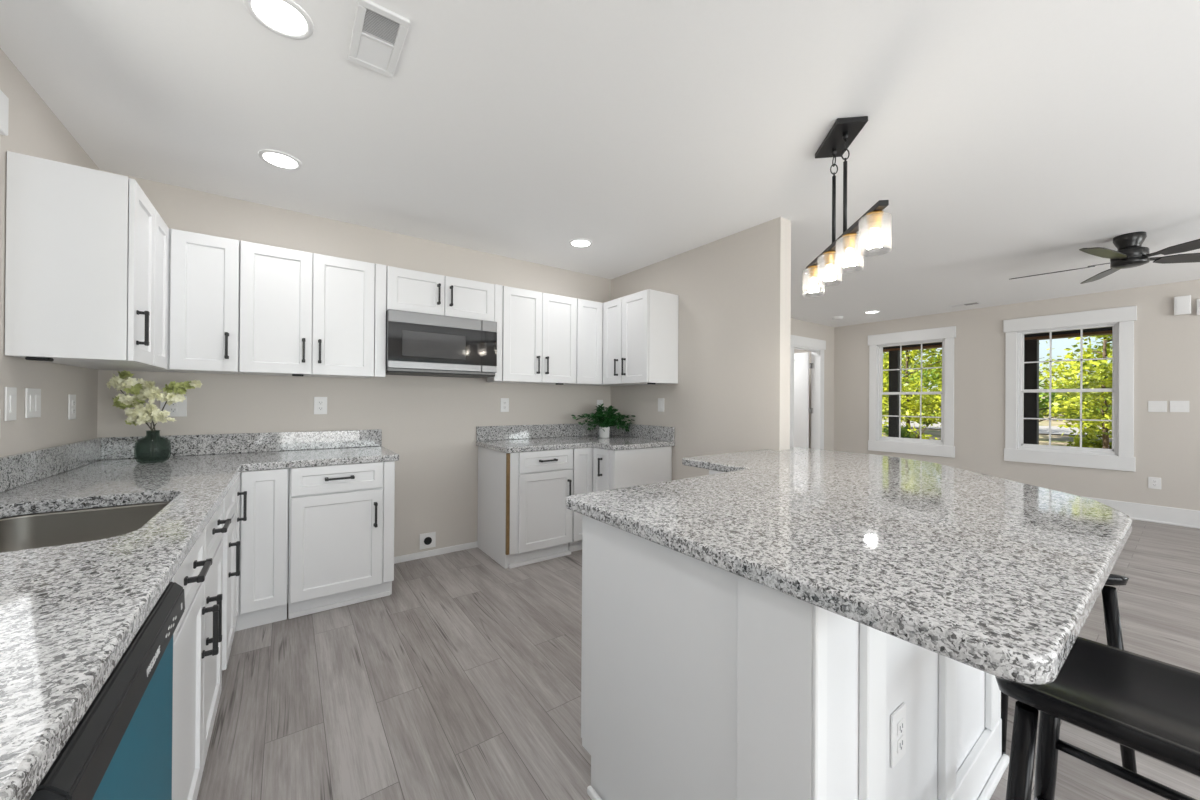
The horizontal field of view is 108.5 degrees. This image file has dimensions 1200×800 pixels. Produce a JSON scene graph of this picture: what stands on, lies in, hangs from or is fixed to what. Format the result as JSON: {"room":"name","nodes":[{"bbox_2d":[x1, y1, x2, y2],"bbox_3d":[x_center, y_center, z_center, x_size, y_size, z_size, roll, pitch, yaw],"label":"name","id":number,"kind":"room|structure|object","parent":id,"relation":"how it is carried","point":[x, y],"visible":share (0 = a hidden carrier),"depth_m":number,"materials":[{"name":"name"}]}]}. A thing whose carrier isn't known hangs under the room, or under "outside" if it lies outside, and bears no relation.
{"room":"kitchen","nodes":[
{"label":"kitchen","id":0,"kind":"room"},
{"bbox_2d":[0,48,99,456],"bbox_3d":[-0.871,-0.022,-0.395,0.150,2.530,7.080,0,0,-36],"label":"wall","id":1,"kind":"structure","parent":0,"point":[34,130],"depth_m":1.81,"materials":[{"name":"beige paint"}]},
{"bbox_2d":[0,90,8,414],"bbox_3d":[-1.823,-0.479,0.955,0.182,1.240,1.385,0,0,-36],"label":"window","id":2,"kind":"structure","parent":1,"relation":"in","point":[4,100],"depth_m":1.55,"materials":[{"name":"white paint"}]},
{"bbox_2d":[4,387,16,420],"bbox_3d":[-2.250,0.015,1.649,0.009,0.128,0.075,0,0,-36],"label":"light switch","id":3,"kind":"object","parent":1,"relation":"attached to","point":[10,396],"visible":1,"depth_m":1.64,"materials":[{"name":"white plastic"}]},
{"bbox_2d":[25,388,40,417],"bbox_3d":[-2.356,0.013,1.795,0.009,0.122,0.122,0,0,-36],"label":"light switch","id":4,"kind":"object","parent":1,"relation":"attached to","point":[32,395],"visible":1,"depth_m":1.78,"materials":[{"name":"white plastic"}]},
{"bbox_2d":[0,438,100,491],"bbox_3d":[-1.607,0.274,0.767,0.020,0.124,4.026,1,0,-36],"label":"backsplash","id":5,"kind":"structure","parent":1,"relation":"attached to","point":[16,470],"depth_m":1.85,"materials":[{"name":"stone"}]},
{"bbox_2d":[68,394,75,419],"bbox_3d":[-2.590,0.034,2.119,0.010,0.122,0.078,0,0,-36],"label":"wall outlet","id":6,"kind":"object","parent":1,"relation":"attached to","point":[71,398],"visible":1,"depth_m":2.11,"materials":[{"name":"white plastic"}]},
{"bbox_2d":[5,151,154,365],"bbox_3d":[-2.173,-0.549,1.861,0.370,0.766,0.345,0,0,-36],"label":"upper cabinet","id":7,"kind":"object","parent":1,"relation":"attached to","point":[80,270],"visible":1,"depth_m":1.72,"materials":[{"name":"white paint"}]},
{"bbox_2d":[25,357,53,360],"bbox_3d":[-2.198,-0.160,1.693,0.060,0.012,0.044,0,0,-36],"label":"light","id":8,"kind":"object","parent":7,"relation":"attached to","point":[26,358],"visible":1,"depth_m":1.68,"materials":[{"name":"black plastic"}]},
{"bbox_2d":[97,170,834,556],"bbox_3d":[0.602,0.005,4.959,8.512,2.530,0.130,0,0,-36],"label":"wall","id":9,"kind":"structure","parent":0,"point":[431,422],"depth_m":3.33,"materials":[{"name":"beige paint"}]},
{"bbox_2d":[51,209,242,374],"bbox_3d":[-2.360,-0.549,2.337,0.625,0.766,0.640,0,0,-36],"label":"upper cabinet","id":10,"kind":"object","parent":9,"relation":"attached to","point":[197,278],"visible":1,"depth_m":2.39,"materials":[{"name":"white paint"}]},
{"bbox_2d":[160,396,186,416],"bbox_3d":[-2.556,0.039,2.587,0.115,0.122,0.010,0,0,-36],"label":"wall outlet","id":11,"kind":"object","parent":9,"relation":"attached to","point":[179,409],"visible":0.62,"depth_m":2.59,"materials":[{"name":"white plastic"}]},
{"bbox_2d":[170,407,176,411],"bbox_3d":[-2.555,0.059,2.585,0.032,0.030,0.003,0,0,-36],"label":"socket","id":12,"kind":"object","parent":11,"relation":"attached to","point":[172,409],"depth_m":2.58,"materials":[{"name":"white plastic"}]},
{"bbox_2d":[100,429,381,459],"bbox_3d":[-2.221,0.277,2.822,1.432,0.124,0.020,1,0,-36],"label":"backsplash","id":13,"kind":"structure","parent":9,"relation":"attached to","point":[204,444],"depth_m":2.73,"materials":[{"name":"stone"}]},
{"bbox_2d":[239,241,385,378],"bbox_3d":[-1.866,-0.544,2.852,0.772,0.766,0.384,0,0,-36],"label":"upper cabinet","id":14,"kind":"object","parent":9,"relation":"attached to","point":[308,314],"visible":1,"depth_m":2.69,"materials":[{"name":"white paint"}]},
{"bbox_2d":[314,397,326,413],"bbox_3d":[-1.956,0.039,3.021,0.078,0.122,0.010,0,0,-36],"label":"wall outlet","id":15,"kind":"object","parent":9,"relation":"attached to","point":[320,403],"visible":1,"depth_m":3.02,"materials":[{"name":"white plastic"}]},
{"bbox_2d":[420,532,435,549],"bbox_3d":[-1.373,1.122,3.441,0.122,0.122,0.015,0,0,-36],"label":"outlet","id":16,"kind":"object","parent":9,"relation":"attached to","point":[427,540],"visible":1,"depth_m":3.44,"materials":[{"name":"white plastic"}]},
{"bbox_2d":[424,537,431,544],"bbox_3d":[-1.371,1.122,3.439,0.060,0.060,0.009,1,0,-36],"label":"socket","id":17,"kind":"object","parent":16,"relation":"attached to","point":[427,540],"depth_m":3.44,"materials":[{"name":"black plastic"}]},
{"bbox_2d":[394,541,477,563],"bbox_3d":[-1.331,1.228,3.473,0.730,0.050,0.014,0,0,-36],"label":"baseboard","id":18,"kind":"structure","parent":9,"relation":"attached to","point":[398,559],"depth_m":3.47,"materials":[{"name":"white paint"}]},
{"bbox_2d":[386,266,494,320],"bbox_3d":[-1.235,-0.768,3.308,0.773,0.306,0.384,0,0,-36],"label":"upper cabinet","id":19,"kind":"object","parent":9,"relation":"attached to","point":[406,289],"visible":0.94,"depth_m":3.15,"materials":[{"name":"white paint"}]},
{"bbox_2d":[385,309,496,377],"bbox_3d":[-1.233,-0.400,3.300,0.774,0.426,0.399,0,0,-36],"label":"microwave","id":20,"kind":"object","parent":19,"relation":"attached to","point":[417,344],"visible":0.98,"depth_m":3.12,"materials":[{"name":"metal"}]},
{"bbox_2d":[500,398,508,411],"bbox_3d":[-0.844,0.045,3.825,0.078,0.122,0.010,0,0,-36],"label":"wall outlet","id":21,"kind":"object","parent":9,"relation":"attached to","point":[504,404],"visible":1,"depth_m":3.82,"materials":[{"name":"white plastic"}]},
{"bbox_2d":[487,284,576,384],"bbox_3d":[-0.609,-0.533,3.761,0.768,0.766,0.384,0,0,-36],"label":"upper cabinet","id":22,"kind":"object","parent":9,"relation":"attached to","point":[537,331],"visible":0.98,"depth_m":3.62,"materials":[{"name":"white paint"}]},
{"bbox_2d":[476,423,609,440],"bbox_3d":[-0.477,0.292,4.084,1.414,0.124,0.020,1,0,-36],"label":"backsplash","id":23,"kind":"structure","parent":9,"relation":"attached to","point":[483,433],"depth_m":3.97,"materials":[{"name":"stone"}]},
{"bbox_2d":[597,400,602,408],"bbox_3d":[0.000,0.059,4.436,0.078,0.122,0.010,0,0,-36],"label":"wall outlet","id":24,"kind":"object","parent":9,"relation":"attached to","point":[599,402],"visible":0.59,"depth_m":4.43,"materials":[{"name":"white plastic"}]},
{"bbox_2d":[563,297,645,385],"bbox_3d":[0.036,-0.528,4.079,0.643,0.766,0.625,0,0,-36],"label":"upper cabinet","id":25,"kind":"object","parent":9,"relation":"attached to","point":[599,325],"visible":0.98,"depth_m":3.94,"materials":[{"name":"white paint"}]},
{"bbox_2d":[0,0,1199,326],"bbox_3d":[1.746,-1.318,3.266,8.662,0.120,9.950,0,0,-36],"label":"ceiling","id":26,"kind":"structure","parent":0,"point":[1003,140],"depth_m":1.98,"materials":[{"name":"paint"}]},
{"bbox_2d":[244,0,313,39],"bbox_3d":[-1.065,-1.278,1.437,0.188,0.008,0.188,0,0,-36],"label":"recessed light","id":27,"kind":"object","parent":26,"relation":"in","point":[280,17],"visible":1,"depth_m":1.44,"materials":[{"name":"white paint"}]},
{"bbox_2d":[258,150,301,169],"bbox_3d":[-1.706,-1.279,2.306,0.188,0.008,0.188,0,0,-36],"label":"recessed light","id":28,"kind":"object","parent":26,"relation":"in","point":[278,159],"visible":1,"depth_m":2.30,"materials":[{"name":"white paint"}]},
{"bbox_2d":[348,0,409,76],"bbox_3d":[-0.790,-1.274,1.531,0.153,0.012,0.306,0,0,-36],"label":"ceiling vent","id":29,"kind":"object","parent":26,"relation":"in","point":[379,34],"visible":1,"depth_m":1.51,"materials":[{"name":"white paint"}]},
{"bbox_2d":[569,239,591,247],"bbox_3d":[-0.155,-1.266,3.489,0.188,0.008,0.188,0,0,-36],"label":"recessed light","id":30,"kind":"object","parent":26,"relation":"in","point":[580,243],"visible":1,"depth_m":3.49,"materials":[{"name":"white paint"}]},
{"bbox_2d":[832,316,842,319],"bbox_3d":[3.540,-1.220,6.434,0.150,0.034,0.150,0,0,-36],"label":"smoke detector","id":31,"kind":"object","parent":26,"relation":"attached to","point":[835,317],"visible":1,"depth_m":6.38,"materials":[{"name":"white plastic"}]},
{"bbox_2d":[806,116,888,290],"bbox_3d":[1.147,-0.928,2.068,0.130,0.676,0.830,0,0,8],"label":"linear pendant light","id":32,"kind":"object","parent":26,"relation":"hanging from","point":[844,131],"visible":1,"depth_m":2.00,"materials":[{"name":"black metal"}]},
{"bbox_2d":[808,265,819,278],"bbox_3d":[1.192,-0.712,2.410,0.060,0.063,0.060,1,0,-36],"label":"socket","id":33,"kind":"object","parent":32,"relation":"attached to","point":[813,269],"depth_m":2.39,"materials":[{"name":"gold metal"}]},
{"bbox_2d":[823,251,835,265],"bbox_3d":[1.161,-0.713,2.182,0.060,0.063,0.060,1,0,-36],"label":"socket","id":34,"kind":"object","parent":32,"relation":"attached to","point":[829,255],"depth_m":2.16,"materials":[{"name":"gold metal"}]},
{"bbox_2d":[842,233,856,249],"bbox_3d":[1.130,-0.714,1.954,0.060,0.063,0.060,1,0,-36],"label":"socket","id":35,"kind":"object","parent":32,"relation":"attached to","point":[848,238],"depth_m":1.94,"materials":[{"name":"gold metal"}]},
{"bbox_2d":[866,210,883,230],"bbox_3d":[1.099,-0.715,1.726,0.060,0.063,0.060,1,0,-36],"label":"socket","id":36,"kind":"object","parent":32,"relation":"attached to","point":[874,216],"depth_m":1.71,"materials":[{"name":"gold metal"}]},
{"bbox_2d":[864,311,879,313],"bbox_3d":[3.821,-1.232,6.063,0.188,0.008,0.188,0,0,-36],"label":"recessed light","id":37,"kind":"object","parent":26,"relation":"in","point":[867,312],"visible":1,"depth_m":6.07,"materials":[{"name":"white paint"}]},
{"bbox_2d":[949,302,980,307],"bbox_3d":[4.695,-1.227,5.553,0.140,0.009,0.300,0,0,-36],"label":"ceiling vent","id":38,"kind":"object","parent":26,"relation":"in","point":[971,303],"visible":1,"depth_m":5.53,"materials":[{"name":"white metal"}]},
{"bbox_2d":[1009,231,1199,283],"bbox_3d":[3.970,-1.126,3.292,1.265,0.234,1.245,0,0,-36],"label":"ceiling fan","id":39,"kind":"object","parent":26,"relation":"attached to","point":[1130,253],"visible":1,"depth_m":3.20,"materials":[{"name":"black metal"}]},
{"bbox_2d":[599,427,609,437],"bbox_3d":[0.041,0.306,4.103,0.104,0.104,0.104,1,0,-36],"label":"pot","id":40,"kind":"object","parent":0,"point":[602,434],"depth_m":4.06,"materials":[{"name":"white ceramic"}]},
{"bbox_2d":[197,519,1199,799],"bbox_3d":[2.276,1.301,3.653,10.012,0.050,9.950,0,0,-36],"label":"floor","id":41,"kind":"structure","parent":0,"point":[462,681],"depth_m":1.86,"materials":[{"name":"grey wood"}]},
{"bbox_2d":[30,582,184,799],"bbox_3d":[-1.005,0.815,0.495,0.681,0.860,0.614,0,0,-36],"label":"dishwasher","id":42,"kind":"object","parent":41,"relation":"on","point":[121,747],"visible":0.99,"depth_m":0.66,"materials":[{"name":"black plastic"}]},
{"bbox_2d":[170,501,230,799],"bbox_3d":[-1.459,0.813,1.134,0.694,0.863,0.945,0,0,-36],"label":"base cabinet","id":43,"kind":"object","parent":41,"relation":"on","point":[197,637],"visible":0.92,"depth_m":1.25,"materials":[{"name":"white paint"}]},
{"bbox_2d":[222,481,239,669],"bbox_3d":[-1.883,0.812,1.719,0.694,0.863,0.493,0,0,-36],"label":"base cabinet","id":44,"kind":"object","parent":41,"relation":"on","point":[229,502],"visible":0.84,"depth_m":1.88,"materials":[{"name":"white paint"}]},
{"bbox_2d":[234,468,288,632],"bbox_3d":[-2.209,0.812,2.317,0.865,0.863,0.851,0,0,-36],"label":"base cabinet","id":45,"kind":"object","parent":41,"relation":"on","point":[261,512],"visible":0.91,"depth_m":2.35,"materials":[{"name":"white paint"}]},
{"bbox_2d":[288,461,394,618],"bbox_3d":[-1.691,0.817,2.808,0.542,0.863,0.664,0,0,-36],"label":"base cabinet","id":46,"kind":"object","parent":41,"relation":"on","point":[341,538],"visible":0.99,"depth_m":2.56,"materials":[{"name":"white paint"}]},
{"bbox_2d":[477,446,572,568],"bbox_3d":[-0.621,0.826,3.582,0.568,0.863,0.664,0,0,-36],"label":"base cabinet","id":47,"kind":"object","parent":41,"relation":"on","point":[524,518],"visible":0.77,"depth_m":3.35,"materials":[{"name":"white paint"}]},
{"bbox_2d":[569,446,671,551],"bbox_3d":[0.029,0.831,3.897,0.847,0.863,0.915,0,0,-36],"label":"base cabinet","id":48,"kind":"object","parent":41,"relation":"on","point":[594,469],"visible":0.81,"depth_m":3.56,"materials":[{"name":"white paint"}]},
{"bbox_2d":[476,423,674,452],"bbox_3d":[-0.201,0.313,3.720,1.438,0.165,0.933,0,0,-36],"label":"countertop","id":49,"kind":"structure","parent":48,"relation":"on","point":[510,438],"depth_m":3.82,"materials":[{"name":"grey stone"}]},
{"bbox_2d":[571,403,635,437],"bbox_3d":[0.001,0.195,4.098,0.618,0.326,0.370,0,0,-36],"label":"potted fern","id":50,"kind":"object","parent":49,"relation":"on","point":[608,418],"visible":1,"depth_m":4.06,"materials":[{"name":"green plant"}]},
{"bbox_2d":[581,470,1008,799],"bbox_3d":[0.840,0.821,1.806,1.931,0.880,1.180,0,0,-36],"label":"kitchen island","id":51,"kind":"object","parent":41,"relation":"on","point":[700,680],"visible":0.58,"depth_m":1.06,"materials":[{"name":"white paint"}]},
{"bbox_2d":[566,447,1131,684],"bbox_3d":[0.987,0.360,1.892,2.278,0.040,1.692,0,0,-36],"label":"island countertop","id":52,"kind":"structure","parent":51,"relation":"on","point":[999,577],"depth_m":1.04,"materials":[{"name":"grey stone"}]},
{"bbox_2d":[890,702,905,767],"bbox_3d":[0.712,0.798,1.027,0.078,0.122,0.010,0,0,-36],"label":"wall outlet","id":53,"kind":"object","parent":51,"relation":"attached to","point":[898,717],"visible":1,"depth_m":1.02,"materials":[{"name":"white plastic"}]},
{"bbox_2d":[897,718,903,736],"bbox_3d":[0.714,0.778,1.025,0.032,0.030,0.003,0,0,-36],"label":"socket","id":54,"kind":"object","parent":53,"relation":"attached to","point":[900,721],"depth_m":1.02,"materials":[{"name":"white plastic"}]},
{"bbox_2d":[897,735,903,753],"bbox_3d":[0.714,0.818,1.025,0.032,0.030,0.003,0,0,-36],"label":"socket","id":55,"kind":"object","parent":53,"relation":"attached to","point":[900,738],"depth_m":1.02,"materials":[{"name":"white plastic"}]},
{"bbox_2d":[1001,574,1136,772],"bbox_3d":[1.663,0.929,1.679,0.400,0.674,0.402,0,0,16],"label":"counter stool","id":56,"kind":"object","parent":41,"relation":"on","point":[1109,593],"visible":0.06,"depth_m":1.48,"materials":[{"name":"black paint"}]},
{"bbox_2d":[995,637,1199,799],"bbox_3d":[1.096,0.923,0.871,0.402,0.674,0.400,0,0,-36],"label":"counter stool","id":57,"kind":"object","parent":41,"relation":"on","point":[1148,706],"visible":0.81,"depth_m":0.90,"materials":[{"name":"black paint"}]},
{"bbox_2d":[611,217,790,479],"bbox_3d":[0.726,0.002,3.783,0.130,2.530,1.920,0,0,-36],"label":"wall partition","id":58,"kind":"structure","parent":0,"point":[731,394],"depth_m":3.34,"materials":[{"name":"beige paint"}]},
{"bbox_2d":[610,424,674,440],"bbox_3d":[0.372,0.298,4.137,0.020,0.124,0.928,1,0,-36],"label":"backsplash","id":59,"kind":"structure","parent":58,"relation":"attached to","point":[665,433],"depth_m":4.02,"materials":[{"name":"stone"}]},
{"bbox_2d":[621,289,678,384],"bbox_3d":[0.419,-0.526,3.759,0.396,0.766,0.338,0,0,-36],"label":"upper cabinet","id":60,"kind":"object","parent":58,"relation":"attached to","point":[649,317],"visible":1,"depth_m":3.65,"materials":[{"name":"white paint"}]},
{"bbox_2d":[658,398,663,411],"bbox_3d":[0.551,0.045,3.904,0.009,0.122,0.078,0,0,-36],"label":"light switch","id":61,"kind":"object","parent":58,"relation":"attached to","point":[660,400],"visible":1,"depth_m":3.90,"materials":[{"name":"white plastic"}]},
{"bbox_2d":[794,349,810,447],"bbox_3d":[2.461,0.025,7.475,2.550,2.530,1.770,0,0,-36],"label":"door frame","id":62,"kind":"structure","parent":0,"point":[795,350],"depth_m":7.71,"materials":[{"name":"beige paint"}]},
{"bbox_2d":[790,335,825,449],"bbox_3d":[2.984,0.157,7.152,1.080,2.270,0.957,0,0,-36],"label":"door","id":63,"kind":"structure","parent":62,"relation":"in","point":[800,365],"depth_m":7.08,"materials":[{"name":"white paint"}]},
{"bbox_2d":[834,279,1199,510],"bbox_3d":[6.065,0.038,4.540,0.150,2.530,6.950,0,0,-36],"label":"wall","id":64,"kind":"structure","parent":0,"point":[1166,344],"depth_m":5.14,"materials":[{"name":"beige paint"}]},
{"bbox_2d":[868,326,955,457],"bbox_3d":[4.654,-0.112,6.466,0.182,1.825,1.115,0,0,-36],"label":"window","id":65,"kind":"structure","parent":64,"relation":"in","point":[945,447],"depth_m":6.41,"materials":[{"name":"white paint"}]},
{"bbox_2d":[1003,306,1136,471],"bbox_3d":[5.585,-0.123,5.178,0.182,1.810,1.080,0,0,-36],"label":"window","id":66,"kind":"structure","parent":64,"relation":"in","point":[1120,457],"depth_m":5.06,"materials":[{"name":"white paint"}]},
{"bbox_2d":[1081,496,1199,528],"bbox_3d":[5.942,1.213,4.546,0.026,0.180,6.800,0,0,-36],"label":"baseboard","id":67,"kind":"structure","parent":64,"relation":"attached to","point":[1136,511],"depth_m":4.58,"materials":[{"name":"white paint"}]},
{"bbox_2d":[1148,477,1160,488],"bbox_3d":[5.913,0.886,4.601,0.010,0.122,0.085,0,0,-36],"label":"wall outlet","id":68,"kind":"object","parent":64,"relation":"attached to","point":[1153,482],"visible":1,"depth_m":4.60,"materials":[{"name":"white plastic"}]},
{"bbox_2d":[1148,401,1166,411],"bbox_3d":[5.928,0.069,4.590,0.012,0.118,0.122,0,0,-36],"label":"light switch","id":69,"kind":"object","parent":64,"relation":"attached to","point":[1153,406],"visible":1,"depth_m":4.59,"materials":[{"name":"white plastic"}]},
{"bbox_2d":[1170,401,1188,411],"bbox_3d":[6.010,0.067,4.476,0.012,0.118,0.122,0,0,-36],"label":"light switch","id":70,"kind":"object","parent":64,"relation":"attached to","point":[1175,406],"visible":1,"depth_m":4.48,"materials":[{"name":"white plastic"}]},
{"bbox_2d":[1174,295,1190,314],"bbox_3d":[6.013,-0.977,4.455,0.047,0.190,0.105,0,0,-36],"label":"box","id":71,"kind":"object","parent":64,"relation":"attached to","point":[1182,304],"visible":1,"depth_m":4.44,"materials":[{"name":"white plastic"}]},
{"bbox_2d":[1197,299,1199,314],"bbox_3d":[6.092,-0.942,4.344,0.047,0.160,0.102,0,0,-36],"label":"box","id":72,"kind":"object","parent":64,"relation":"attached to","point":[1198,300],"visible":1,"depth_m":4.36,"materials":[{"name":"white plastic"}]},
{"bbox_3d":[5.828,-1.401,6.805,2.800,0.100,9.400,0,0,-36],"label":"roof porch","id":73,"kind":"structure","parent":0,"visible":0},
{"bbox_2d":[883,327,1112,348],"bbox_3d":[6.542,-1.165,7.197,0.180,0.360,9.000,0,0,-36],"label":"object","id":74,"kind":"structure","parent":73,"relation":"attached to","point":[1103,328],"depth_m":6.61,"materials":[{"name":"brown wood"}]},
{"bbox_2d":[883,330,1111,351],"bbox_3d":[6.540,-0.966,7.197,0.210,0.037,9.000,0,0,-36],"label":"trim","id":75,"kind":"structure","parent":74,"relation":"attached to","point":[1109,332],"depth_m":6.64,"materials":[{"name":"wood"}]},
{"bbox_3d":[-0.489,0.815,-0.208,0.694,0.863,1.114,0,0,-36],"label":"base cabinet","id":76,"kind":"object","parent":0,"visible":0},
{"bbox_2d":[0,429,398,799],"bbox_3d":[-1.039,0.300,1.192,1.438,0.165,4.048,0,0,-36],"label":"countertop","id":77,"kind":"structure","parent":76,"relation":"on","point":[69,613],"depth_m":0.93,"materials":[{"name":"grey stone"}]},
{"bbox_2d":[0,501,170,552],"bbox_3d":[-1.563,0.473,1.234,0.510,0.186,0.770,0,0,-36],"label":"sink","id":78,"kind":"object","parent":77,"relation":"in","point":[55,528],"visible":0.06,"depth_m":1.49,"materials":[{"name":"metal"}]},
{"bbox_3d":[-2.419,0.251,2.335,0.142,0.172,0.142,0,0,-36],"label":"glass vase","id":79,"kind":"object","parent":77,"relation":"on","visible":0},
{"bbox_2d":[106,370,152,456],"bbox_3d":[-2.475,0.074,2.266,0.176,0.464,0.107,0,0,-36],"label":"branch","id":80,"kind":"object","parent":79,"relation":"in","point":[124,381],"visible":0.98,"depth_m":2.25,"materials":[{"name":"beige plant"}]},
{"bbox_2d":[113,393,153,448],"bbox_3d":[-2.461,0.133,2.267,0.156,0.347,0.099,0,0,-36],"label":"branch","id":81,"kind":"object","parent":79,"relation":"in","point":[122,401],"visible":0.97,"depth_m":2.25,"materials":[{"name":"green plant"}]},
{"bbox_2d":[124,403,176,456],"bbox_3d":[-2.398,0.159,2.308,0.199,0.296,0.114,0,0,-36],"label":"branch","id":82,"kind":"object","parent":79,"relation":"in","point":[140,414],"visible":1,"depth_m":2.28,"materials":[{"name":"beige plant"}]},
{"bbox_2d":[137,378,165,456],"bbox_3d":[-2.400,0.095,2.305,0.117,0.423,0.107,0,0,-36],"label":"branch","id":83,"kind":"object","parent":79,"relation":"in","point":[149,391],"visible":1,"depth_m":2.30,"materials":[{"name":"beige plant"}]},
{"bbox_2d":[150,380,202,447],"bbox_3d":[-2.328,0.096,2.371,0.209,0.423,0.098,0,0,-36],"label":"branch","id":84,"kind":"object","parent":79,"relation":"in","point":[174,388],"visible":1,"depth_m":2.36,"materials":[{"name":"beige plant"}]},
{"label":"outside","id":85,"kind":"structure","parent":0,"visible":0},
{"bbox_3d":[5.888,1.474,6.729,2.150,0.270,9.000,0,0,-36],"label":"floor","id":86,"kind":"structure","parent":85,"visible":0},
{"bbox_2d":[888,350,899,436],"bbox_3d":[5.687,0.197,8.337,0.170,2.292,0.195,0,0,-36],"label":"porch post","id":87,"kind":"object","parent":86,"relation":"on","point":[894,356],"visible":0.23,"depth_m":8.29,"materials":[{"name":"brown wood"}]},
{"bbox_2d":[1024,339,1038,444],"bbox_3d":[6.796,0.199,6.803,0.170,2.292,0.190,0,0,-36],"label":"porch post","id":88,"kind":"object","parent":86,"relation":"on","point":[1031,347],"visible":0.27,"depth_m":6.76,"materials":[{"name":"brown wood"}]},
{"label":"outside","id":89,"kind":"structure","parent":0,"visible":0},
{"bbox_2d":[882,420,1110,435],"bbox_3d":[9.030,1.043,25.044,3.000,0.150,90.000,0,0,-36],"label":"road","id":90,"kind":"structure","parent":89,"point":[1042,429],"depth_m":15.60,"materials":[{"name":"grey asphalt"}]},
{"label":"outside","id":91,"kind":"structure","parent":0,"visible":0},
{"bbox_2d":[882,396,1111,445],"bbox_3d":[19.162,0.551,32.371,51.000,2.550,110.000,0,0,-36],"label":"terrain","id":92,"kind":"structure","parent":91,"point":[1056,439],"depth_m":14.73,"materials":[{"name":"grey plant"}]},
{"bbox_2d":[882,423,914,437],"bbox_3d":[7.016,1.037,10.425,1.057,1.011,1.108,0,0,-36],"label":"shrub","id":93,"kind":"object","parent":92,"relation":"on","point":[904,430],"visible":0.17,"depth_m":10.27,"materials":[{"name":"green plant"}]},
{"bbox_2d":[882,350,929,411],"bbox_3d":[9.387,-1.507,16.681,5.462,5.784,5.286,0,0,-19],"label":"tree","id":94,"kind":"object","parent":92,"relation":"on","point":[884,353],"visible":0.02,"depth_m":15.63,"materials":[{"name":"green plant"}]},
{"bbox_2d":[882,412,940,439],"bbox_3d":[10.064,0.805,14.053,1.690,1.109,1.842,0,0,-36],"label":"shrub","id":95,"kind":"object","parent":92,"relation":"on","point":[928,422],"visible":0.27,"depth_m":13.74,"materials":[{"name":"green plant"}]},
{"bbox_2d":[882,348,941,435],"bbox_3d":[8.757,-0.717,12.178,4.069,4.508,4.036,0,0,-3],"label":"tree","id":96,"kind":"object","parent":92,"relation":"on","point":[932,402],"visible":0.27,"depth_m":11.77,"materials":[{"name":"green plant"}]},
{"bbox_2d":[903,343,1048,389],"bbox_3d":[20.039,-1.369,23.745,6.556,4.455,6.820,0,0,-29],"label":"tree","id":97,"kind":"object","parent":92,"relation":"on","point":[931,374],"visible":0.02,"depth_m":24.02,"materials":[{"name":"green plant"}]},
{"bbox_2d":[1039,334,1111,448],"bbox_3d":[11.225,-0.432,9.443,3.033,3.914,2.833,0,0,28],"label":"tree","id":98,"kind":"object","parent":92,"relation":"on","point":[1102,378],"visible":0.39,"depth_m":9.51,"materials":[{"name":"green plant"}]},
{"bbox_2d":[1039,371,1111,421],"bbox_3d":[13.345,0.199,13.185,2.804,2.306,2.920,0,0,12],"label":"tree","id":99,"kind":"object","parent":92,"relation":"on","point":[1042,405],"visible":0.16,"depth_m":12.81,"materials":[{"name":"green plant"}]},
{"bbox_2d":[1039,387,1111,419],"bbox_3d":[20.581,0.058,18.150,3.026,1.704,3.659,0,0,-11],"label":"shrub","id":100,"kind":"object","parent":92,"relation":"on","point":[1045,412],"visible":0.02,"depth_m":18.69,"materials":[{"name":"green plant"}]},
{"bbox_2d":[1062,411,1111,448],"bbox_3d":[13.006,0.800,11.037,1.378,1.057,1.705,0,0,-36],"label":"shrub","id":101,"kind":"object","parent":92,"relation":"on","point":[1087,441],"visible":0.3,"depth_m":11.24,"materials":[{"name":"green plant"}]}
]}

